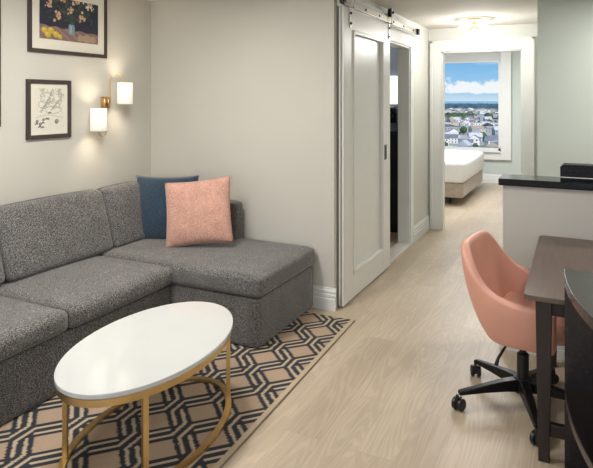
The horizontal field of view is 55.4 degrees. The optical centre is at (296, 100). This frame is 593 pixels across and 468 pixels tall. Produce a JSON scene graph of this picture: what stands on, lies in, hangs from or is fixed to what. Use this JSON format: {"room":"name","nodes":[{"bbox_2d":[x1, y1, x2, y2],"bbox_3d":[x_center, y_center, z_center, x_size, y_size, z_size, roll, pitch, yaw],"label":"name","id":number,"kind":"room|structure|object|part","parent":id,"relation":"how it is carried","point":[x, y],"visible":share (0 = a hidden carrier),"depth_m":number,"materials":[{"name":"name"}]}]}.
{"room":"hotel room","nodes":[
{"label":"hotel room","id":0,"kind":"room"},
{"bbox_2d":[0,0,150,205],"bbox_3d":[-2.694,0.350,2.448,0.100,2.500,6.200,0,0,26],"label":"wall","id":1,"kind":"structure","parent":0,"point":[84,160],"depth_m":4.40,"materials":[{"name":"paint"}]},
{"bbox_2d":[0,0,0,126],"bbox_3d":[-2.142,-0.339,3.430,0.018,1.022,0.750,0,0,26],"label":"framed print","id":2,"kind":"object","parent":1,"relation":"attached to","point":[0,0],"visible":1,"depth_m":3.76,"materials":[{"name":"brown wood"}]},
{"bbox_2d":[26,79,70,139],"bbox_3d":[-1.801,0.059,4.118,0.020,0.427,0.385,0,0,26],"label":"framed drawing","id":3,"kind":"object","parent":1,"relation":"attached to","point":[48,102],"visible":1,"depth_m":4.10,"materials":[{"name":"beige paper"}]},
{"bbox_2d":[34,88,63,130],"bbox_3d":[-1.800,0.059,4.117,0.001,0.303,0.265,0,0,26],"label":"print","id":4,"kind":"object","parent":3,"relation":"attached to","point":[48,102],"depth_m":4.11},
{"bbox_2d":[27,0,106,57],"bbox_3d":[-1.718,-0.609,4.289,0.018,0.522,0.739,0,0,26],"label":"framed painting","id":5,"kind":"object","parent":1,"relation":"attached to","point":[64,27],"visible":1,"depth_m":4.26,"materials":[{"name":"brown wood"}]},
{"bbox_2d":[39,0,97,44],"bbox_3d":[-1.716,-0.609,4.288,0.001,0.316,0.553,0,0,26],"label":"print","id":6,"kind":"object","parent":5,"relation":"attached to","point":[63,20],"depth_m":4.27},
{"bbox_2d":[90,74,132,136],"bbox_3d":[-1.502,0.030,4.550,0.172,0.509,0.409,0,0,26],"label":"wall sconce","id":7,"kind":"object","parent":1,"relation":"attached to","point":[98,116],"visible":1,"depth_m":4.57,"materials":[{"name":"gold metal"}]},
{"bbox_3d":[-1.544,0.145,4.412,0.124,0.176,0.124,0,0,26],"label":"lamp shade","id":8,"kind":"part","parent":7,"relation":"part of","materials":[{"name":"white fabric"}]},
{"bbox_3d":[-1.467,-0.107,4.635,0.128,0.234,0.015,0,0,-37],"label":"arm","id":9,"kind":"part","parent":7,"relation":"part of","materials":[{"name":"gold metal"}]},
{"bbox_3d":[-1.417,-0.063,4.667,0.124,0.176,0.124,0,0,26],"label":"lamp shade","id":10,"kind":"part","parent":7,"relation":"part of","materials":[{"name":"white fabric"}]},
{"bbox_2d":[151,0,338,307],"bbox_3d":[-0.494,0.350,4.763,1.790,2.500,0.100,0,0,26],"label":"wall","id":11,"kind":"structure","parent":0,"point":[246,91],"depth_m":4.61,"materials":[{"name":"paint"}]},
{"bbox_2d":[312,285,335,310],"bbox_3d":[-0.512,1.515,4.704,1.810,0.170,0.022,0,0,26],"label":"baseboard","id":12,"kind":"structure","parent":11,"relation":"attached to","point":[324,298],"depth_m":4.33,"materials":[{"name":"white paint"}]},
{"bbox_2d":[146,0,539,28],"bbox_3d":[0.575,-0.950,2.572,6.050,0.100,9.320,0,0,26],"label":"ceiling","id":13,"kind":"structure","parent":0,"point":[430,14],"depth_m":5.68,"materials":[{"name":"paint"}]},
{"bbox_2d":[457,18,491,29],"bbox_3d":[1.955,-0.840,6.207,0.370,0.120,0.370,0,0,26],"label":"ceiling light","id":14,"kind":"object","parent":13,"relation":"attached to","point":[473,23],"visible":1,"depth_m":6.15,"materials":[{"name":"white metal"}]},
{"bbox_2d":[222,182,564,467],"bbox_3d":[0.929,1.640,4.923,7.500,0.080,13.850,0,0,26],"label":"floor","id":15,"kind":"structure","parent":0,"point":[381,396],"depth_m":3.17,"materials":[{"name":"brown wood"}]},
{"bbox_2d":[0,312,354,467],"bbox_3d":[-0.905,1.594,3.063,1.554,0.012,3.004,0,0,25],"label":"patterned rug","id":16,"kind":"object","parent":15,"relation":"on","point":[182,416],"visible":0.43,"depth_m":2.86,"materials":[{"name":"carpet"}]},
{"bbox_2d":[54,301,232,467],"bbox_3d":[-0.689,1.367,2.723,0.656,0.440,1.074,0,0,21],"label":"coffee table","id":17,"kind":"object","parent":16,"relation":"on","point":[141,355],"visible":1,"depth_m":2.57,"materials":[{"name":"white stone"}]},
{"bbox_3d":[-1.022,1.387,2.498,0.020,0.374,0.024,0,0,-5],"label":"leg","id":18,"kind":"part","parent":17,"relation":"part of","materials":[{"name":"gold metal"}]},
{"bbox_3d":[-0.618,1.387,2.309,0.024,0.374,0.020,0,0,-39],"label":"leg","id":19,"kind":"part","parent":17,"relation":"part of","materials":[{"name":"gold metal"}]},
{"bbox_3d":[-0.356,1.387,2.948,0.020,0.374,0.024,0,0,-5],"label":"leg","id":20,"kind":"part","parent":17,"relation":"part of","materials":[{"name":"gold metal"}]},
{"bbox_2d":[0,181,314,425],"bbox_3d":[-1.256,1.127,3.343,1.634,0.921,3.080,0,0,26],"label":"sectional sofa","id":21,"kind":"object","parent":16,"relation":"on","point":[73,265],"visible":0.87,"depth_m":3.69,"materials":[{"name":"grey fabric"}]},
{"bbox_2d":[0,253,4,283],"bbox_3d":[-2.127,0.904,3.013,0.270,0.474,1.127,0,0,26],"label":"cushion","id":22,"kind":"object","parent":21,"relation":"on","point":[2,255],"depth_m":3.46,"materials":[{"name":"grey fabric"}]},
{"bbox_2d":[0,296,67,361],"bbox_3d":[-1.892,1.200,2.688,0.848,0.167,1.308,0,0,26],"label":"seat cushion","id":23,"kind":"object","parent":21,"relation":"on","point":[28,326],"depth_m":2.95,"materials":[{"name":"grey fabric"}]},
{"bbox_2d":[0,189,112,281],"bbox_3d":[-1.678,0.904,3.921,0.270,0.474,0.902,0,0,26],"label":"cushion","id":24,"kind":"object","parent":21,"relation":"on","point":[39,236],"depth_m":3.81,"materials":[{"name":"grey fabric"}]},
{"bbox_2d":[0,255,171,327],"bbox_3d":[-1.405,1.200,3.672,0.848,0.167,0.888,0,0,26],"label":"seat cushion","id":25,"kind":"object","parent":21,"relation":"on","point":[92,290],"depth_m":3.51,"materials":[{"name":"grey fabric"}]},
{"bbox_2d":[96,181,144,246],"bbox_3d":[-1.346,0.904,4.593,0.270,0.474,0.602,0,0,26],"label":"cushion","id":26,"kind":"object","parent":21,"relation":"on","point":[122,202],"depth_m":4.41,"materials":[{"name":"grey fabric"}]},
{"bbox_2d":[136,175,198,238],"bbox_3d":[-1.077,0.876,4.611,0.575,0.581,0.302,0,0,11],"label":"throw pillow","id":27,"kind":"object","parent":21,"relation":"on","point":[152,189],"visible":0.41,"depth_m":4.56,"materials":[{"name":"blue fabric"}]},
{"bbox_2d":[164,176,233,246],"bbox_3d":[-0.752,0.850,4.327,0.592,0.600,0.326,0,0,5],"label":"throw pillow","id":28,"kind":"object","parent":21,"relation":"on","point":[198,212],"visible":1,"depth_m":4.26,"materials":[{"name":"pink fabric"}]},
{"bbox_2d":[98,238,314,297],"bbox_3d":[-0.716,1.192,4.299,1.513,0.179,0.888,0,0,26],"label":"cushion","id":29,"kind":"object","parent":21,"relation":"on","point":[245,267],"depth_m":3.95,"materials":[{"name":"grey fabric"}]},
{"bbox_3d":[-0.858,1.042,4.773,0.890,0.463,0.146,0,0,26],"label":"arm","id":30,"kind":"part","parent":21,"relation":"part of"},
{"bbox_2d":[390,131,397,232],"bbox_3d":[1.200,0.990,7.049,0.500,1.220,0.400,0,0,26],"label":"cabinet","id":31,"kind":"object","parent":15,"relation":"on","point":[393,134],"visible":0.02,"depth_m":6.87,"materials":[{"name":"black wood"}]},
{"bbox_2d":[390,242,410,262],"bbox_3d":[0.959,1.591,5.807,0.150,0.018,1.100,0,0,26],"label":"threshold","id":32,"kind":"object","parent":15,"relation":"on","point":[398,248],"depth_m":6.02,"materials":[{"name":"wood"}]},
{"bbox_2d":[445,149,483,203],"bbox_3d":[2.029,0.975,9.994,2.215,1.250,2.164,0,0,26],"label":"bed","id":33,"kind":"object","parent":15,"relation":"on","point":[463,168],"visible":0.36,"depth_m":8.81,"materials":[{"name":"fabric"}]},
{"bbox_2d":[445,149,483,182],"bbox_3d":[2.076,1.093,9.971,2.109,0.423,2.164,0,0,26],"label":"mattress","id":34,"kind":"object","parent":33,"relation":"on","point":[461,166],"depth_m":9.01,"materials":[{"name":"white fabric"}]},
{"bbox_2d":[451,231,564,444],"bbox_3d":[1.218,1.171,2.962,0.724,0.857,0.742,0,0,33],"label":"desk chair","id":35,"kind":"object","parent":15,"relation":"on","point":[496,284],"visible":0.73,"depth_m":2.91,"materials":[{"name":"pink leather"}]},
{"bbox_3d":[1.006,1.487,2.949,0.332,0.069,0.066,0,0,-7],"label":"leg","id":36,"kind":"part","parent":35,"relation":"part of","materials":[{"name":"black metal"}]},
{"bbox_3d":[1.113,1.487,3.139,0.066,0.069,0.332,0,0,-25],"label":"leg","id":37,"kind":"part","parent":35,"relation":"part of","materials":[{"name":"black metal"}]},
{"bbox_3d":[1.076,1.293,2.898,0.201,0.087,0.022,0,0,-38],"label":"lever","id":38,"kind":"part","parent":35,"relation":"part of","materials":[{"name":"black plastic"}]},
{"bbox_3d":[1.154,1.487,2.788,0.066,0.069,0.332,0,0,11],"label":"leg","id":39,"kind":"part","parent":35,"relation":"part of","materials":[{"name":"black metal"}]},
{"bbox_2d":[503,291,564,345],"bbox_3d":[1.236,1.120,2.940,0.380,0.128,0.460,0,0,33],"label":"seat cushion","id":40,"kind":"object","parent":35,"relation":"on","point":[517,297],"depth_m":2.93,"materials":[{"name":"pink leather"}]},
{"bbox_3d":[1.327,1.487,3.096,0.332,0.069,0.066,0,0,-43],"label":"leg","id":41,"kind":"part","parent":35,"relation":"part of","materials":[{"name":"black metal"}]},
{"bbox_3d":[1.353,1.487,2.879,0.332,0.069,0.066,0,0,29],"label":"leg","id":42,"kind":"part","parent":35,"relation":"part of","materials":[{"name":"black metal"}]},
{"bbox_2d":[524,236,592,462],"bbox_3d":[1.559,1.220,2.846,0.680,0.760,1.215,0,0,26],"label":"desk","id":43,"kind":"object","parent":15,"relation":"on","point":[545,286],"visible":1,"depth_m":2.51,"materials":[{"name":"brown wood"}]},
{"bbox_3d":[1.105,1.231,2.522,0.068,0.738,0.068,0,0,26],"label":"leg","id":44,"kind":"part","parent":43,"relation":"part of","materials":[{"name":"brown wood"}]},
{"bbox_3d":[1.548,1.231,3.418,0.068,0.738,0.068,0,0,26],"label":"leg","id":45,"kind":"part","parent":43,"relation":"part of","materials":[{"name":"brown wood"}]},
{"bbox_2d":[564,269,592,467],"bbox_3d":[1.147,1.147,1.575,0.750,0.905,1.350,0,0,26],"label":"shelf unit","id":46,"kind":"object","parent":15,"relation":"on","point":[578,284],"visible":1,"depth_m":2.28,"materials":[{"name":"brown wood"}]},
{"bbox_3d":[1.149,1.184,1.574,0.746,0.032,1.350,0,0,26],"label":"shelf","id":47,"kind":"part","parent":46,"relation":"part of","materials":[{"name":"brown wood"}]},
{"bbox_2d":[390,47,397,130],"bbox_3d":[0.045,0.350,6.226,1.860,2.500,3.000,0,0,26],"label":"wall","id":48,"kind":"structure","parent":0,"point":[393,51],"depth_m":7.25,"materials":[{"name":"paint"}]},
{"bbox_2d":[390,106,396,122],"bbox_3d":[1.204,0.173,7.170,0.090,0.216,0.200,0,0,26],"label":"hair dryer","id":49,"kind":"object","parent":48,"relation":"attached to","point":[393,116],"visible":0.84,"depth_m":7.19,"materials":[{"name":"black plastic"}]},
{"bbox_2d":[390,76,397,103],"bbox_3d":[1.219,-0.140,7.223,0.140,0.360,0.090,0,0,26],"label":"vanity light","id":50,"kind":"object","parent":48,"relation":"attached to","point":[393,79],"visible":0.6,"depth_m":7.17,"materials":[{"name":"white"}]},
{"bbox_2d":[360,0,428,225],"bbox_3d":[0.937,0.350,5.784,0.130,2.500,3.000,0,0,26],"label":"wall","id":51,"kind":"structure","parent":0,"point":[421,43],"depth_m":6.73,"materials":[{"name":"paint"}]},
{"bbox_2d":[337,0,418,36],"bbox_3d":[0.856,-0.787,5.423,0.045,0.105,2.360,0,0,26],"label":"trim","id":52,"kind":"structure","parent":51,"relation":"attached to","point":[356,1],"depth_m":5.26,"materials":[{"name":"white paint"}]},
{"bbox_2d":[339,0,419,34],"bbox_3d":[0.852,-0.774,5.316,0.042,0.066,2.325,0,0,26],"label":"sliding rail","id":53,"kind":"object","parent":51,"relation":"attached to","point":[349,3],"visible":0.98,"depth_m":5.09,"materials":[{"name":"silver metal"}]},
{"bbox_2d":[349,0,354,27],"bbox_3d":[0.447,-0.733,4.465,0.050,0.305,0.084,0,0,26],"label":"hanger","id":54,"kind":"object","parent":53,"relation":"hanging from","point":[350,8],"visible":1,"depth_m":4.46,"materials":[{"name":"silver metal"}]},
{"bbox_2d":[339,6,389,306],"bbox_3d":[0.619,0.427,4.904,0.051,2.315,1.220,0,0,26],"label":"door","id":55,"kind":"structure","parent":53,"relation":"hanging from","point":[364,47],"depth_m":4.81,"materials":[{"name":"white paint"}]},
{"bbox_3d":[0.624,0.412,4.896,0.036,1.965,0.800,0,0,26],"label":"panel moulding","id":56,"kind":"part","parent":55,"relation":"part of","materials":[{"name":"white paint"}]},
{"bbox_3d":[0.833,0.480,5.303,0.006,0.140,0.075,0,0,26],"label":"handle","id":57,"kind":"part","parent":55,"relation":"part of","materials":[{"name":"silver metal"}]},
{"bbox_2d":[388,8,393,40],"bbox_3d":[0.906,-0.733,5.392,0.050,0.305,0.084,0,0,26],"label":"hanger","id":58,"kind":"object","parent":53,"relation":"hanging from","point":[390,10],"visible":1,"depth_m":5.39,"materials":[{"name":"silver metal"}]},
{"bbox_2d":[390,29,413,243],"bbox_3d":[0.981,0.445,5.856,0.146,2.310,1.252,0,0,26],"label":"trim","id":59,"kind":"structure","parent":51,"relation":"attached to","point":[403,43],"depth_m":6.30,"materials":[{"name":"white paint"}]},
{"bbox_2d":[414,216,429,241],"bbox_3d":[1.486,1.515,6.723,0.022,0.170,0.750,0,0,26],"label":"baseboard","id":60,"kind":"structure","parent":51,"relation":"attached to","point":[423,226],"depth_m":6.70,"materials":[{"name":"white paint"}]},
{"bbox_2d":[429,23,536,221],"bbox_3d":[1.382,0.200,7.304,6.200,2.800,0.120,0,0,26],"label":"wall","id":61,"kind":"structure","parent":0,"point":[517,30],"depth_m":6.77,"materials":[{"name":"paint"}]},
{"bbox_2d":[430,37,534,229],"bbox_3d":[2.246,0.427,6.869,1.205,2.345,0.185,0,0,26],"label":"trim","id":62,"kind":"structure","parent":61,"relation":"attached to","point":[526,45],"depth_m":7.00,"materials":[{"name":"white paint"}]},
{"bbox_2d":[463,51,520,174],"bbox_3d":[3.384,0.200,11.351,6.000,2.800,0.150,0,0,26],"label":"wall","id":63,"kind":"structure","parent":0,"point":[513,166],"depth_m":10.87,"materials":[{"name":"paint"}]},
{"bbox_2d":[445,52,498,62],"bbox_3d":[3.017,-0.879,11.416,2.045,0.238,0.055,0,0,26],"label":"roller blind","id":64,"kind":"object","parent":63,"relation":"attached to","point":[486,56],"visible":0.29,"depth_m":11.18,"materials":[{"name":"fabric"}]},
{"bbox_3d":[3.018,-0.771,11.418,2.045,0.022,0.016,0,0,26],"label":"rail","id":65,"kind":"part","parent":64,"relation":"part of","materials":[{"name":"white paint"}]},
{"bbox_2d":[445,52,510,159],"bbox_3d":[3.048,-0.010,11.445,2.455,2.300,0.220,0,0,26],"label":"window","id":66,"kind":"structure","parent":63,"relation":"attached to","point":[477,95],"depth_m":11.21,"materials":[{"name":"clear glass"}]},
{"bbox_3d":[3.015,1.055,11.400,2.095,0.170,0.110,0,0,26],"label":"sill","id":67,"kind":"part","parent":66,"relation":"part of","materials":[{"name":"white paint"}]},
{"bbox_3d":[3.030,-0.010,11.409,2.455,2.300,0.060,0,0,26],"label":"casing","id":68,"kind":"part","parent":66,"relation":"part of","materials":[{"name":"white paint"}]},
{"bbox_2d":[482,174,500,182],"bbox_3d":[3.346,1.515,11.274,6.000,0.170,0.022,0,0,26],"label":"baseboard","id":69,"kind":"structure","parent":63,"relation":"attached to","point":[486,178],"depth_m":11.04,"materials":[{"name":"white paint"}]},
{"bbox_2d":[503,185,592,269],"bbox_3d":[2.592,1.073,3.125,2.725,1.055,0.140,0,0,26],"label":"wall","id":70,"kind":"structure","parent":0,"point":[529,213],"depth_m":3.58,"materials":[{"name":"paint"}]},
{"bbox_2d":[499,344,564,359],"bbox_3d":[2.577,1.545,3.120,2.747,0.110,0.162,0,0,26],"label":"baseboard","id":71,"kind":"structure","parent":70,"relation":"attached to","point":[560,349],"depth_m":3.50,"materials":[{"name":"white paint"}]},
{"bbox_2d":[498,174,592,190],"bbox_3d":[2.594,0.522,3.157,2.750,0.044,0.260,0,0,26],"label":"countertop","id":72,"kind":"structure","parent":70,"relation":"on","point":[552,182],"depth_m":3.55,"materials":[{"name":"black stone"}]},
{"bbox_2d":[560,163,592,180],"bbox_3d":[1.849,0.451,3.557,0.342,0.098,0.123,0,0,26],"label":"speaker","id":73,"kind":"object","parent":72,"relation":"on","point":[568,171],"visible":1,"depth_m":3.54},
{"bbox_2d":[537,0,592,176],"bbox_3d":[3.730,0.350,5.184,2.710,2.500,1.600,0,0,26],"label":"wall","id":74,"kind":"structure","parent":0,"point":[564,27],"depth_m":4.97,"materials":[{"name":"paint"}]}
]}

